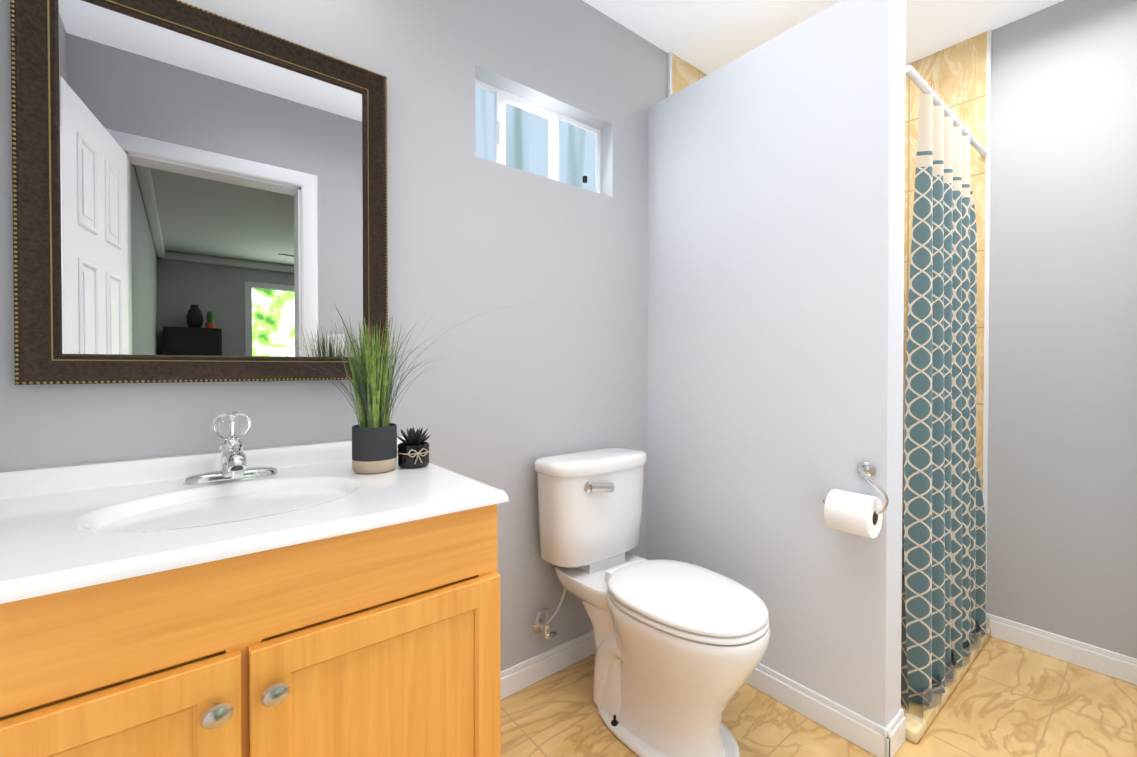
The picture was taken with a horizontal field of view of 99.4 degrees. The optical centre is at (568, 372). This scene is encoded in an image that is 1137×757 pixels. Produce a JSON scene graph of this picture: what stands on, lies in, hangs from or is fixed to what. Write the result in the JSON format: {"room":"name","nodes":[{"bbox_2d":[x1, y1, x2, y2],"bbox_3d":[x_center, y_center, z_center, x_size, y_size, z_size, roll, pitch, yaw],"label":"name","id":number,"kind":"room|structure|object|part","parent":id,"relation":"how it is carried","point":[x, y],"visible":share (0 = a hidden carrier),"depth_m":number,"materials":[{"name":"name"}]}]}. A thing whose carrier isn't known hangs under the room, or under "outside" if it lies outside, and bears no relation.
{"room":"bathroom","nodes":[
{"label":"bathroom","id":0,"kind":"room"},
{"bbox_2d":[0,0,667,671],"bbox_3d":[-0.038,-0.149,1.760,3.090,2.385,0.120,0,1,-38],"label":"wall","id":1,"kind":"structure","parent":0,"point":[420,54],"depth_m":1.50,"materials":[{"name":"paint"}]},
{"bbox_2d":[10,0,387,384],"bbox_3d":[-0.752,-0.382,1.090,0.669,0.806,0.031,0,1,-38],"label":"mirror","id":2,"kind":"object","parent":1,"relation":"attached to","point":[192,185],"visible":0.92,"depth_m":1.04,"materials":[{"name":"brown metal"}]},
{"bbox_2d":[475,79,600,192],"bbox_3d":[-0.111,-0.806,1.725,0.579,0.280,0.043,0,1,-38],"label":"window","id":3,"kind":"structure","parent":1,"relation":"in","point":[527,145],"depth_m":1.73,"materials":[{"name":"glass"}]},
{"bbox_2d":[494,92,505,164],"bbox_3d":[-0.233,-0.805,1.620,0.036,0.248,0.051,0,1,-38],"label":"window frame","id":4,"kind":"structure","parent":3,"relation":"attached to","point":[499,132],"depth_m":1.61,"materials":[{"name":"white plastic"}]},
{"bbox_3d":[-0.241,-0.805,1.620,0.022,0.248,0.041,0,1,-38],"label":"window mullion","id":5,"kind":"part","parent":4,"relation":"part of","materials":[{"name":"white plastic"}]},
{"bbox_3d":[-0.228,-0.805,1.631,0.014,0.220,0.036,0,1,-38],"label":"window sash","id":6,"kind":"part","parent":4,"relation":"part of","materials":[{"name":"white plastic"}]},
{"bbox_3d":[-0.148,-0.922,1.693,0.216,0.014,0.036,0,1,-38],"label":"window sash","id":7,"kind":"part","parent":3,"relation":"part of","materials":[{"name":"white plastic"}]},
{"bbox_3d":[-0.113,-0.938,1.726,0.579,0.016,0.037,0,1,-38],"label":"window frame","id":8,"kind":"part","parent":3,"relation":"part of","materials":[{"name":"white plastic"}]},
{"bbox_3d":[-0.069,-0.806,1.757,0.014,0.220,0.036,0,1,-38],"label":"window sash","id":9,"kind":"part","parent":3,"relation":"part of","materials":[{"name":"white plastic"}]},
{"bbox_3d":[-0.056,-0.806,1.767,0.020,0.248,0.041,0,1,-38],"label":"window mullion","id":10,"kind":"part","parent":3,"relation":"part of","materials":[{"name":"white plastic"}]},
{"bbox_3d":[0.108,-0.808,1.902,0.016,0.248,0.037,0,1,-38],"label":"frame","id":11,"kind":"part","parent":3,"relation":"part of","materials":[{"name":"white plastic"}]},
{"bbox_2d":[500,630,595,699],"bbox_3d":[-0.068,1.002,1.663,1.013,0.085,0.013,0,1,-38],"label":"baseboard","id":12,"kind":"structure","parent":1,"relation":"attached to","point":[523,678],"depth_m":1.65,"materials":[{"name":"white wood"}]},
{"bbox_2d":[668,52,671,96],"bbox_3d":[0.427,-1.209,2.033,0.013,0.270,0.014,0,1,-38],"label":"trim","id":13,"kind":"structure","parent":1,"relation":"attached to","point":[669,73],"depth_m":2.03,"materials":[{"name":"white"}]},
{"bbox_2d":[672,53,706,94],"bbox_3d":[0.770,-0.154,2.318,0.890,2.385,0.012,0,1,-38],"label":"wall tile","id":14,"kind":"structure","parent":1,"relation":"attached to","point":[685,74],"depth_m":2.08,"materials":[{"name":"beige tile"}]},
{"bbox_2d":[648,0,905,727],"bbox_3d":[0.639,-0.013,1.673,0.120,2.115,0.860,0,1,-38],"label":"wall","id":15,"kind":"structure","parent":0,"point":[776,184],"depth_m":1.50,"materials":[{"name":"paint"}]},
{"bbox_2d":[745,663,889,756],"bbox_3d":[0.591,1.003,1.637,0.013,0.085,0.873,0,1,-38],"label":"baseboard","id":16,"kind":"structure","parent":15,"relation":"attached to","point":[862,736],"depth_m":1.43,"materials":[{"name":"white wood"}]},
{"bbox_2d":[822,461,888,537],"bbox_3d":[0.779,0.342,1.316,0.109,0.194,0.165,0,1,-38],"label":"toilet paper holder","id":17,"kind":"object","parent":15,"relation":"attached to","point":[854,513],"visible":1,"depth_m":1.29,"materials":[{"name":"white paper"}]},
{"bbox_3d":[0.796,0.321,1.324,0.050,0.111,0.157,0,1,-38],"label":"arm","id":18,"kind":"part","parent":17,"relation":"part of"},
{"bbox_2d":[884,709,905,756],"bbox_3d":[0.905,1.006,1.338,0.133,0.085,0.013,0,1,-38],"label":"baseboard","id":19,"kind":"structure","parent":15,"relation":"attached to","point":[897,737],"depth_m":1.33,"materials":[{"name":"white wood"}]},
{"bbox_2d":[901,629,990,743],"bbox_3d":[1.297,1.028,1.658,0.878,0.035,0.080,0,1,-38],"label":"sill","id":20,"kind":"structure","parent":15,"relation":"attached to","point":[917,725],"depth_m":1.44,"materials":[{"name":"tile"}]},
{"bbox_2d":[501,637,1136,756],"bbox_3d":[0.441,1.080,1.170,3.090,0.060,1.660,0,1,-38],"label":"floor","id":21,"kind":"structure","parent":0,"point":[1006,699],"depth_m":1.45,"materials":[{"name":"tile"}]},
{"bbox_2d":[0,411,508,756],"bbox_3d":[-0.607,0.568,0.865,0.831,0.970,0.578,0,1,-38],"label":"bathroom vanity","id":22,"kind":"object","parent":21,"relation":"on","point":[233,597],"visible":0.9,"depth_m":0.73,"materials":[{"name":"brown wood"}]},
{"bbox_3d":[-0.612,0.660,0.545,0.403,0.543,0.019,0,1,-38],"label":"door frame","id":23,"kind":"part","parent":22,"relation":"part of","materials":[{"name":"brown wood"}]},
{"bbox_3d":[-0.614,0.660,0.547,0.307,0.447,0.008,0,1,-38],"label":"door panel","id":24,"kind":"part","parent":22,"relation":"part of","materials":[{"name":"brown wood"}]},
{"bbox_3d":[-0.460,0.446,0.631,0.036,0.029,0.032,0,1,-38],"label":"door knob","id":25,"kind":"part","parent":22,"relation":"part of","materials":[{"name":"silver metal"}]},
{"bbox_2d":[183,411,277,484],"bbox_3d":[-0.671,0.152,0.969,0.162,0.140,0.160,0,1,-38],"label":"faucet","id":26,"kind":"object","parent":22,"relation":"on","point":[230,426],"depth_m":0.99,"materials":[{"name":"silver metal"}]},
{"bbox_3d":[-0.465,0.315,0.684,0.821,0.137,0.019,0,1,-38],"label":"rail","id":27,"kind":"part","parent":22,"relation":"part of","materials":[{"name":"brown wood"}]},
{"bbox_3d":[-0.409,0.445,0.672,0.036,0.029,0.032,0,1,-38],"label":"door knob","id":28,"kind":"part","parent":22,"relation":"part of","materials":[{"name":"silver metal"}]},
{"bbox_3d":[-0.290,0.657,0.801,0.399,0.543,0.019,0,1,-38],"label":"door frame","id":29,"kind":"part","parent":22,"relation":"part of","materials":[{"name":"brown wood"}]},
{"bbox_3d":[-0.292,0.657,0.803,0.303,0.447,0.008,0,1,-38],"label":"door panel","id":30,"kind":"part","parent":22,"relation":"part of","materials":[{"name":"brown wood"}]},
{"bbox_2d":[397,427,430,468],"bbox_3d":[-0.363,0.175,1.131,0.080,0.090,0.080,0,1,-38],"label":"succulent plant","id":31,"kind":"object","parent":22,"relation":"on","point":[413,450],"visible":1,"depth_m":1.11,"materials":[{"name":"black plant"}]},
{"bbox_3d":[-0.363,0.193,1.131,0.071,0.053,0.071,0,1,-38],"label":"pot","id":32,"kind":"part","parent":31,"relation":"part of","materials":[{"name":"black ceramic"}]},
{"bbox_2d":[532,447,769,756],"bbox_3d":[0.243,0.664,1.454,0.446,0.766,0.714,0,1,-38],"label":"toilet","id":33,"kind":"object","parent":21,"relation":"on","point":[681,648],"visible":1,"depth_m":1.37,"materials":[{"name":"white ceramic"}]},
{"bbox_3d":[-0.056,0.860,1.580,0.048,0.022,0.015,0,1,-38],"label":"supply handle","id":34,"kind":"part","parent":33,"relation":"part of","materials":[{"name":"silver metal"}]},
{"bbox_3d":[0.093,0.301,1.653,0.428,0.044,0.202,0,1,-38],"label":"tank lid","id":35,"kind":"part","parent":33,"relation":"part of","materials":[{"name":"white ceramic"}]},
{"bbox_3d":[0.093,0.471,1.655,0.412,0.297,0.187,0,1,-38],"label":"tank","id":36,"kind":"part","parent":33,"relation":"part of","materials":[{"name":"white ceramic"}]},
{"bbox_3d":[0.108,0.368,1.529,0.084,0.035,0.029,0,1,-38],"label":"lever arm","id":37,"kind":"part","parent":33,"relation":"part of"},
{"bbox_3d":[0.328,0.619,1.361,0.354,0.026,0.452,0,1,-38],"label":"lid","id":38,"kind":"part","parent":33,"relation":"part of","materials":[{"name":"white plastic"}]},
{"bbox_3d":[0.311,0.850,1.385,0.350,0.395,0.518,0,1,-38],"label":"bowl","id":39,"kind":"part","parent":33,"relation":"part of","materials":[{"name":"white ceramic"}]},
{"bbox_3d":[0.330,0.643,1.358,0.352,0.017,0.448,0,1,-38],"label":"seat","id":40,"kind":"part","parent":33,"relation":"part of","materials":[{"name":"white plastic"}]},
{"bbox_2d":[582,0,1063,74],"bbox_3d":[0.441,-1.365,1.144,3.090,0.060,1.660,0,1,-38],"label":"ceiling","id":41,"kind":"structure","parent":0,"point":[707,37],"depth_m":1.84,"materials":[{"name":"paint"}]},
{"bbox_2d":[901,65,989,717],"bbox_3d":[1.302,0.068,1.642,0.876,1.881,0.080,0,1,-38],"label":"shower curtain","id":42,"kind":"object","parent":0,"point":[945,623],"visible":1,"depth_m":1.51,"materials":[{"name":"fabric"}]},
{"bbox_3d":[1.300,-0.860,1.634,0.876,0.020,0.020,0,1,-38],"label":"rod","id":43,"kind":"part","parent":42,"relation":"part of","materials":[{"name":"white metal"}]},
{"bbox_2d":[986,0,1136,658],"bbox_3d":[1.641,-0.152,2.034,0.120,2.385,1.540,0,1,-38],"label":"wall","id":44,"kind":"structure","parent":0,"point":[1062,489],"depth_m":1.74,"materials":[{"name":"paint"}]},
{"bbox_2d":[902,31,986,525],"bbox_3d":[1.385,-0.154,2.251,0.012,2.385,0.858,0,1,-38],"label":"wall tile","id":45,"kind":"structure","parent":44,"relation":"attached to","point":[955,75],"depth_m":1.95,"materials":[{"name":"beige tile"}]},
{"bbox_2d":[983,29,991,604],"bbox_3d":[1.655,-0.150,1.909,0.014,2.385,0.012,0,1,-38],"label":"trim","id":46,"kind":"structure","parent":44,"relation":"attached to","point":[987,270],"depth_m":1.90,"materials":[{"name":"white"}]},
{"bbox_2d":[986,613,1136,684],"bbox_3d":[1.826,1.002,1.706,0.013,0.085,0.538,0,1,-38],"label":"baseboard","id":47,"kind":"structure","parent":44,"relation":"attached to","point":[1094,661],"depth_m":1.74,"materials":[{"name":"white wood"}]}
]}

